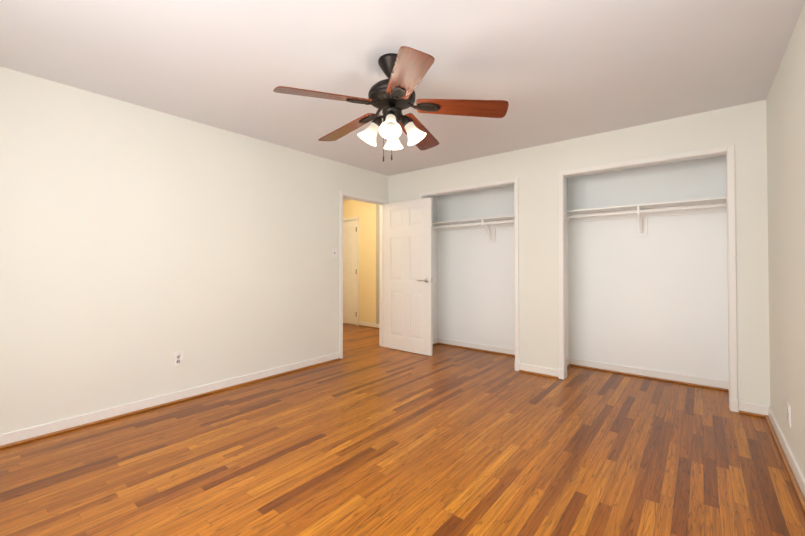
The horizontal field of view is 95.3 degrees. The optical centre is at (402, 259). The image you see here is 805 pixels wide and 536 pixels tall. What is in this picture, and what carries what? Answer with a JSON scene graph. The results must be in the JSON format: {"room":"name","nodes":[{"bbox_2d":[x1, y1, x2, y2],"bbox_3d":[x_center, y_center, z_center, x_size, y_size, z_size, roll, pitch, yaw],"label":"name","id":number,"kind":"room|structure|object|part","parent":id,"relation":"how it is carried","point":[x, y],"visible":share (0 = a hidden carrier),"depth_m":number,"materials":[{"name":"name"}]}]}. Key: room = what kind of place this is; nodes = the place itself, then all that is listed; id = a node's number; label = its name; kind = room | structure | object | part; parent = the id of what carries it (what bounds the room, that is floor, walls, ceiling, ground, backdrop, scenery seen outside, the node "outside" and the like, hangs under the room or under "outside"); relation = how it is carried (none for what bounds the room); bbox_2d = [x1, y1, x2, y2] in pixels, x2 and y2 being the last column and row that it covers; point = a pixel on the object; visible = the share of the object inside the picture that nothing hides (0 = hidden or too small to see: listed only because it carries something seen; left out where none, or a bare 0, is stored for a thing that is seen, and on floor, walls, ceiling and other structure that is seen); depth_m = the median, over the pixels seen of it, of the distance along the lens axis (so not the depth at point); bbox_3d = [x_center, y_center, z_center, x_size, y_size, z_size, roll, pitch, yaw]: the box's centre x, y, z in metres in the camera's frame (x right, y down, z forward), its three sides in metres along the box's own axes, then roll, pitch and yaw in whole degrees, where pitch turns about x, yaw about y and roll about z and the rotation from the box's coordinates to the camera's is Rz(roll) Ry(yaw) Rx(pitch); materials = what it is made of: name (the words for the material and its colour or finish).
{"room":"empty bedroom","nodes":[
{"label":"empty bedroom","id":0,"kind":"room"},
{"bbox_2d":[0,66,388,434],"bbox_3d":[-1.417,0.001,3.844,0.100,2.440,5.870,-1,-1,39],"label":"wall","id":1,"kind":"structure","parent":0,"point":[140,246],"depth_m":2.96,"materials":[{"name":"paint"}]},
{"bbox_2d":[0,352,340,448],"bbox_3d":[-1.953,1.168,3.065,0.034,0.085,3.748,-1,-1,39],"label":"baseboard","id":2,"kind":"structure","parent":1,"relation":"attached to","point":[27,433],"depth_m":2.93,"materials":[{"name":"paint"}]},
{"bbox_2d":[173,351,182,366],"bbox_3d":[-1.915,0.850,3.135,0.008,0.120,0.074,-1,-1,39],"label":"electrical outlet","id":3,"kind":"object","parent":1,"relation":"attached to","point":[178,358],"visible":1,"depth_m":3.13,"materials":[{"name":"white plastic"}]},
{"bbox_2d":[332,248,336,257],"bbox_3d":[-0.825,-0.081,4.479,0.017,0.120,0.074,-1,-1,39],"label":"light switch","id":4,"kind":"object","parent":1,"relation":"attached to","point":[334,252],"visible":1,"depth_m":4.48,"materials":[{"name":"white plastic"}]},
{"bbox_2d":[339,191,387,358],"bbox_3d":[-0.537,0.194,4.924,0.132,2.082,0.904,-1,-1,39],"label":"door frame","id":5,"kind":"structure","parent":1,"relation":"attached to","point":[362,198],"depth_m":4.94,"materials":[{"name":"paint"}]},
{"bbox_2d":[384,198,432,355],"bbox_3d":[0.062,0.220,4.927,0.800,2.015,0.035,-1,-1,39],"label":"door","id":6,"kind":"structure","parent":1,"relation":"in","point":[407,266],"depth_m":4.89,"materials":[{"name":"paint"}]},
{"bbox_2d":[343,200,379,323],"bbox_3d":[-0.600,0.041,6.892,2.480,2.440,0.110,-1,-1,39],"label":"wall","id":7,"kind":"structure","parent":0,"point":[365,212],"depth_m":6.87,"materials":[{"name":"paint"}]},
{"bbox_2d":[343,220,356,324],"bbox_3d":[-1.175,0.251,7.323,0.794,2.015,0.035,-1,-1,39],"label":"hall door","id":8,"kind":"structure","parent":7,"relation":"in","point":[349,272],"depth_m":7.18,"materials":[{"name":"paint"}]},
{"bbox_2d":[343,217,358,325],"bbox_3d":[-1.160,0.226,7.342,0.904,2.082,0.116,-1,-1,39],"label":"door frame","id":9,"kind":"structure","parent":7,"relation":"attached to","point":[353,219],"depth_m":7.02,"materials":[{"name":"paint"}]},
{"bbox_2d":[359,321,378,327],"bbox_3d":[-0.247,1.214,6.524,1.488,0.085,0.013,-1,-1,39],"label":"baseboard","id":10,"kind":"structure","parent":7,"relation":"attached to","point":[360,323],"depth_m":6.82,"materials":[{"name":"paint"}]},
{"bbox_2d":[0,323,804,535],"bbox_3d":[-0.139,1.277,4.289,6.900,0.100,8.400,-1,-1,39],"label":"floor","id":11,"kind":"structure","parent":0,"point":[367,435],"depth_m":2.18,"materials":[{"name":"brown wood"}]},
{"bbox_2d":[0,0,804,200],"bbox_3d":[-0.139,-1.263,4.322,6.900,0.100,8.400,-1,-1,39],"label":"ceiling","id":12,"kind":"structure","parent":0,"point":[551,71],"depth_m":2.27,"materials":[{"name":"paint"}]},
{"bbox_2d":[273,46,508,161],"bbox_3d":[-0.089,-0.919,2.319,1.323,0.640,1.359,-1,-1,39],"label":"ceiling fan","id":13,"kind":"object","parent":12,"relation":"hanging from","point":[405,69],"visible":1,"depth_m":2.21,"materials":[{"name":"brown wood"}]},
{"bbox_3d":[-0.439,-0.927,2.075,0.550,0.006,0.166,-6,15,-29],"label":"blade","id":14,"kind":"part","parent":13,"relation":"part of","materials":[{"name":"brown wood"}]},
{"bbox_3d":[-0.381,-0.921,2.575,0.550,0.006,0.166,-8,7,42],"label":"blade","id":15,"kind":"part","parent":13,"relation":"part of","materials":[{"name":"brown wood"}]},
{"bbox_3d":[-0.192,-0.797,2.288,0.132,0.118,0.132,30,0,2],"label":"lamp shade","id":16,"kind":"part","parent":13,"relation":"part of","materials":[{"name":"white glass"}]},
{"bbox_3d":[-0.155,-0.861,2.288,0.082,0.078,0.068,0,-1,2],"label":"arm","id":17,"kind":"part","parent":13,"relation":"part of"},
{"bbox_3d":[-0.070,-0.798,2.157,0.132,0.118,0.132,0,-31,2],"label":"lamp shade","id":18,"kind":"part","parent":13,"relation":"part of","materials":[{"name":"white glass"}]},
{"bbox_3d":[-0.069,-0.862,2.195,0.068,0.078,0.082,0,-1,2],"label":"arm","id":19,"kind":"part","parent":13,"relation":"part of"},
{"bbox_3d":[-0.066,-1.042,2.287,0.294,0.396,0.294,-1,-1,39],"label":"motor","id":20,"kind":"part","parent":13,"relation":"part of","materials":[{"name":"black metal"}]},
{"bbox_3d":[-0.061,-0.795,2.410,0.132,0.118,0.132,0,29,2],"label":"lamp shade","id":21,"kind":"part","parent":13,"relation":"part of","materials":[{"name":"white glass"}]},
{"bbox_3d":[0.024,-0.861,2.281,0.082,0.078,0.068,0,-1,2],"label":"arm","id":22,"kind":"part","parent":13,"relation":"part of"},
{"bbox_3d":[0.019,-0.930,1.866,0.166,0.006,0.550,13,2,-12],"label":"blade","id":23,"kind":"part","parent":13,"relation":"part of","materials":[{"name":"brown wood"}]},
{"bbox_3d":[0.061,-0.797,2.279,0.132,0.118,0.132,-30,-2,1],"label":"lamp shade","id":24,"kind":"part","parent":13,"relation":"part of","materials":[{"name":"white glass"}]},
{"bbox_3d":[0.113,-0.919,2.675,0.166,0.006,0.550,-14,-12,23],"label":"blade","id":25,"kind":"part","parent":13,"relation":"part of","materials":[{"name":"brown wood"}]},
{"bbox_3d":[0.360,-0.925,2.236,0.550,0.006,0.166,5,-13,7],"label":"blade","id":26,"kind":"part","parent":13,"relation":"part of","materials":[{"name":"brown wood"}]},
{"bbox_2d":[427,155,728,381],"bbox_3d":[1.554,0.007,4.346,3.876,2.440,0.600,-1,-1,39],"label":"wall","id":27,"kind":"structure","parent":0,"point":[656,298],"depth_m":3.96,"materials":[{"name":"paint"}]},
{"bbox_2d":[432,338,439,343],"bbox_3d":[0.360,1.197,5.225,0.013,0.085,0.480,-1,-1,39],"label":"baseboard","id":28,"kind":"structure","parent":27,"relation":"attached to","point":[435,340],"depth_m":5.37,"materials":[{"name":"paint"}]},
{"bbox_2d":[432,215,513,242],"bbox_3d":[1.001,-0.375,4.863,1.488,0.309,0.302,-1,-1,39],"label":"closet shelf","id":29,"kind":"object","parent":27,"relation":"attached to","point":[490,225],"visible":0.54,"depth_m":4.87,"materials":[{"name":"paint"}]},
{"bbox_2d":[438,338,514,355],"bbox_3d":[1.086,1.193,4.947,1.490,0.085,0.033,-1,-1,39],"label":"baseboard","id":30,"kind":"structure","parent":27,"relation":"attached to","point":[480,347],"depth_m":4.98,"materials":[{"name":"paint"}]},
{"bbox_2d":[567,358,571,364],"bbox_3d":[1.779,1.181,4.070,0.013,0.085,0.480,-1,-1,39],"label":"baseboard","id":31,"kind":"structure","parent":27,"relation":"attached to","point":[569,360],"depth_m":4.24,"materials":[{"name":"paint"}]},
{"bbox_2d":[566,196,726,236],"bbox_3d":[2.397,-0.390,3.727,1.428,0.309,0.302,-1,-1,39],"label":"closet shelf","id":32,"kind":"object","parent":27,"relation":"attached to","point":[642,213],"visible":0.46,"depth_m":3.69,"materials":[{"name":"paint"}]},
{"bbox_2d":[572,358,727,390],"bbox_3d":[2.482,1.178,3.811,1.430,0.085,0.033,-1,-1,39],"label":"baseboard","id":33,"kind":"structure","parent":27,"relation":"attached to","point":[639,372],"depth_m":3.74,"materials":[{"name":"paint"}]},
{"bbox_2d":[389,100,769,406],"bbox_3d":[1.333,0.004,4.074,3.876,2.440,0.100,-1,-1,39],"label":"wall","id":34,"kind":"structure","parent":0,"point":[742,128],"depth_m":3.47,"materials":[{"name":"paint"}]},
{"bbox_2d":[419,178,519,370],"bbox_3d":[0.781,0.166,4.508,1.373,2.128,0.122,-1,-1,39],"label":"trim","id":35,"kind":"structure","parent":34,"relation":"attached to","point":[493,184],"depth_m":4.06,"materials":[{"name":"paint"}]},
{"bbox_2d":[519,363,558,378],"bbox_3d":[1.440,1.179,3.887,0.414,0.085,0.034,-1,-1,39],"label":"baseboard","id":36,"kind":"structure","parent":34,"relation":"attached to","point":[553,373],"depth_m":3.88,"materials":[{"name":"paint"}]},
{"bbox_2d":[558,145,738,411],"bbox_3d":[2.163,0.151,3.383,1.359,2.128,0.122,-1,-1,39],"label":"trim","id":37,"kind":"structure","parent":34,"relation":"attached to","point":[728,151],"depth_m":3.11,"materials":[{"name":"paint"}]},
{"bbox_2d":[766,3,804,477],"bbox_3d":[1.549,-0.034,1.191,0.100,2.440,5.500,-1,-1,39],"label":"wall","id":38,"kind":"structure","parent":0,"point":[785,110],"depth_m":2.16,"materials":[{"name":"paint"}]},
{"bbox_2d":[760,405,804,511],"bbox_3d":[1.308,1.141,0.985,0.034,0.085,4.700,-1,-1,39],"label":"baseboard","id":39,"kind":"structure","parent":38,"relation":"attached to","point":[794,471],"depth_m":2.17,"materials":[{"name":"paint"}]},
{"bbox_2d":[787,403,790,426],"bbox_3d":[2.290,0.919,2.175,0.008,0.120,0.074,-1,-1,39],"label":"electrical outlet","id":40,"kind":"object","parent":38,"relation":"attached to","point":[788,414],"visible":1,"depth_m":2.16,"materials":[{"name":"white plastic"}]}
]}

